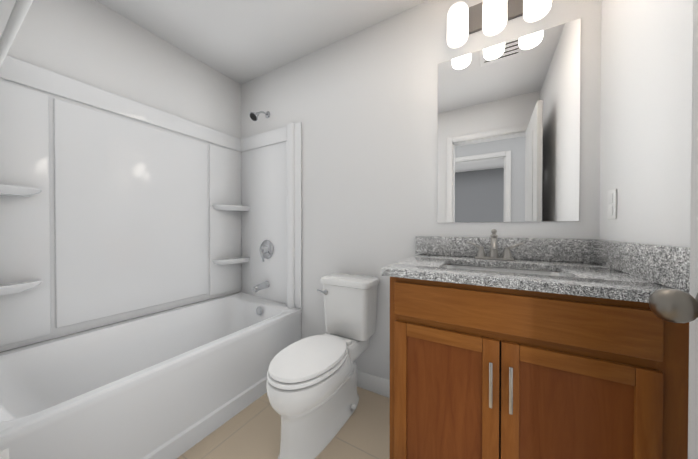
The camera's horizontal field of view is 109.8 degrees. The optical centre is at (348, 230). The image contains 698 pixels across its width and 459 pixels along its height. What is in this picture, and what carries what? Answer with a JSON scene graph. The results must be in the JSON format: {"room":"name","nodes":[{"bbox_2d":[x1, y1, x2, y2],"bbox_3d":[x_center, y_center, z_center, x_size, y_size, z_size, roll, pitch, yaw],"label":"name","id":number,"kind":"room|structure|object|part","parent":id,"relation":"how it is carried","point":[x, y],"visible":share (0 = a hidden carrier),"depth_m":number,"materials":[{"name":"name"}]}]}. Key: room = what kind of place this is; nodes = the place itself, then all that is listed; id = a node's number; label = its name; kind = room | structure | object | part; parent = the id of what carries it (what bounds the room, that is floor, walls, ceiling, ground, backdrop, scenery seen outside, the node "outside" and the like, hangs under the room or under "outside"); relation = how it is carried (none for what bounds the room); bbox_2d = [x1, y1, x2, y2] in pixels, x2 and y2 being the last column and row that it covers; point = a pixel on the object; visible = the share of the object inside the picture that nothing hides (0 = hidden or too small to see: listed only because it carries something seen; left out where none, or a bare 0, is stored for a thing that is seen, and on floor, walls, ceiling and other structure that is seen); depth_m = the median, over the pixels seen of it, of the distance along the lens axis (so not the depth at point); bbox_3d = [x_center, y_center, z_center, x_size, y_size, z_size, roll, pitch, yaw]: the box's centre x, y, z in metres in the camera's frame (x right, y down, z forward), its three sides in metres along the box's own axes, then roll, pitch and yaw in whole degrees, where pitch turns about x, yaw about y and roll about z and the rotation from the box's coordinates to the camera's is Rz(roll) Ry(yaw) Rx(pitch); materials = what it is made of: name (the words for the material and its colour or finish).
{"room":"bathroom","nodes":[
{"label":"bathroom","id":0,"kind":"room"},
{"bbox_2d":[0,0,241,351],"bbox_3d":[-1.471,-0.146,1.626,0.110,2.440,1.647,0,1,30],"label":"wall","id":1,"kind":"structure","parent":0,"point":[95,43],"depth_m":1.56,"materials":[{"name":"white paint"}]},
{"bbox_2d":[0,0,32,66],"bbox_3d":[-1.125,-0.634,0.808,1.260,0.038,0.038,0,1,30],"label":"shower curtain rod","id":2,"kind":"object","parent":1,"relation":"attached to","point":[20,9],"visible":1,"depth_m":0.75,"materials":[{"name":"white"}]},
{"bbox_2d":[96,0,427,83],"bbox_3d":[-0.592,-1.376,-0.831,4.069,0.060,5.237,0,1,30],"label":"ceiling","id":3,"kind":"structure","parent":0,"point":[241,41],"depth_m":1.62,"materials":[{"name":"white paint"}]},
{"bbox_2d":[177,386,389,458],"bbox_3d":[-0.592,1.124,-0.810,4.069,0.060,5.237,0,1,30],"label":"floor","id":4,"kind":"structure","parent":0,"point":[252,430],"depth_m":1.28,"materials":[{"name":"tile"}]},
{"bbox_2d":[0,55,301,458],"bbox_3d":[-1.071,0.023,1.461,0.748,2.105,1.535,0,1,30],"label":"bathtub","id":5,"kind":"object","parent":4,"relation":"on","point":[136,218],"visible":1,"depth_m":1.44,"materials":[{"name":"white plastic"}]},
{"bbox_2d":[266,273,379,458],"bbox_3d":[-0.130,0.692,1.379,0.365,0.769,0.742,0,1,30],"label":"toilet","id":6,"kind":"object","parent":4,"relation":"on","point":[312,393],"visible":1,"depth_m":1.25,"materials":[{"name":"white ceramic"}]},
{"bbox_2d":[381,229,689,458],"bbox_3d":[0.602,0.536,1.019,0.811,1.087,0.641,0,1,30],"label":"bathroom vanity","id":7,"kind":"object","parent":4,"relation":"on","point":[533,348],"visible":1,"depth_m":0.74,"materials":[{"name":"maple wood"},{"name":"granite"},{"name":"brushed nickel"}]},
{"bbox_2d":[466,229,524,260],"bbox_3d":[0.690,0.066,1.167,0.245,0.150,0.154,0,1,30],"label":"faucet","id":8,"kind":"object","parent":7,"relation":"on","point":[493,255],"depth_m":1.19,"materials":[{"name":"silver metal"}]},
{"bbox_2d":[241,0,600,379],"bbox_3d":[0.079,-0.147,1.750,2.675,2.440,0.110,0,1,30],"label":"wall","id":9,"kind":"structure","parent":0,"point":[362,106],"depth_m":1.61,"materials":[{"name":"white paint"}]},
{"bbox_2d":[356,370,389,397],"bbox_3d":[0.033,1.021,1.715,0.913,0.105,0.014,0,1,30],"label":"baseboard","id":10,"kind":"structure","parent":9,"relation":"attached to","point":[374,383],"depth_m":1.62,"materials":[{"name":"white paint"}]},
{"bbox_2d":[446,0,552,47],"bbox_3d":[0.724,-1.093,1.216,0.470,0.229,0.158,0,1,30],"label":"sconce","id":11,"kind":"object","parent":9,"relation":"attached to","point":[487,17],"visible":1,"depth_m":1.22,"materials":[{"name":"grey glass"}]},
{"bbox_2d":[437,18,580,222],"bbox_3d":[0.785,-0.506,1.274,0.621,0.923,0.005,0,1,30],"label":"mirror","id":12,"kind":"object","parent":9,"relation":"attached to","point":[508,146],"visible":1,"depth_m":1.24,"materials":[{"name":"clear glass"}]},
{"bbox_2d":[599,0,692,246],"bbox_3d":[0.754,-0.135,0.350,0.110,2.440,1.647,0,1,30],"label":"wall","id":13,"kind":"structure","parent":0,"point":[646,109],"depth_m":0.77,"materials":[{"name":"white paint"}]},
{"bbox_2d":[607,189,616,219],"bbox_3d":[1.042,-0.103,0.974,0.008,0.116,0.072,0,1,30],"label":"light switch","id":14,"kind":"object","parent":13,"relation":"attached to","point":[612,205],"visible":1,"depth_m":0.96,"materials":[{"name":"white plastic"}]},
{"bbox_2d":[649,0,697,458],"bbox_3d":[0.419,0.054,0.137,0.118,2.040,0.702,0,1,30],"label":"door","id":15,"kind":"structure","parent":13,"relation":"in","point":[674,305],"depth_m":0.42,"materials":[{"name":"grey paint"}]},
{"bbox_3d":[0.560,0.122,0.402,0.101,0.072,0.104,0,1,30],"label":"knob","id":16,"kind":"part","parent":15,"relation":"part of","materials":[{"name":"grey metal"}]},
{"bbox_3d":[-0.741,-0.135,0.321,2.455,2.440,0.110,0,1,30],"label":"wall","id":17,"kind":"structure","parent":0,"visible":0},
{"bbox_2d":[0,448,8,458],"bbox_3d":[-0.638,0.373,0.389,0.198,0.057,0.100,0,1,30],"label":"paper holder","id":18,"kind":"object","parent":17,"relation":"attached to","point":[4,454],"visible":1,"depth_m":0.39,"materials":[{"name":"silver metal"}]}
]}

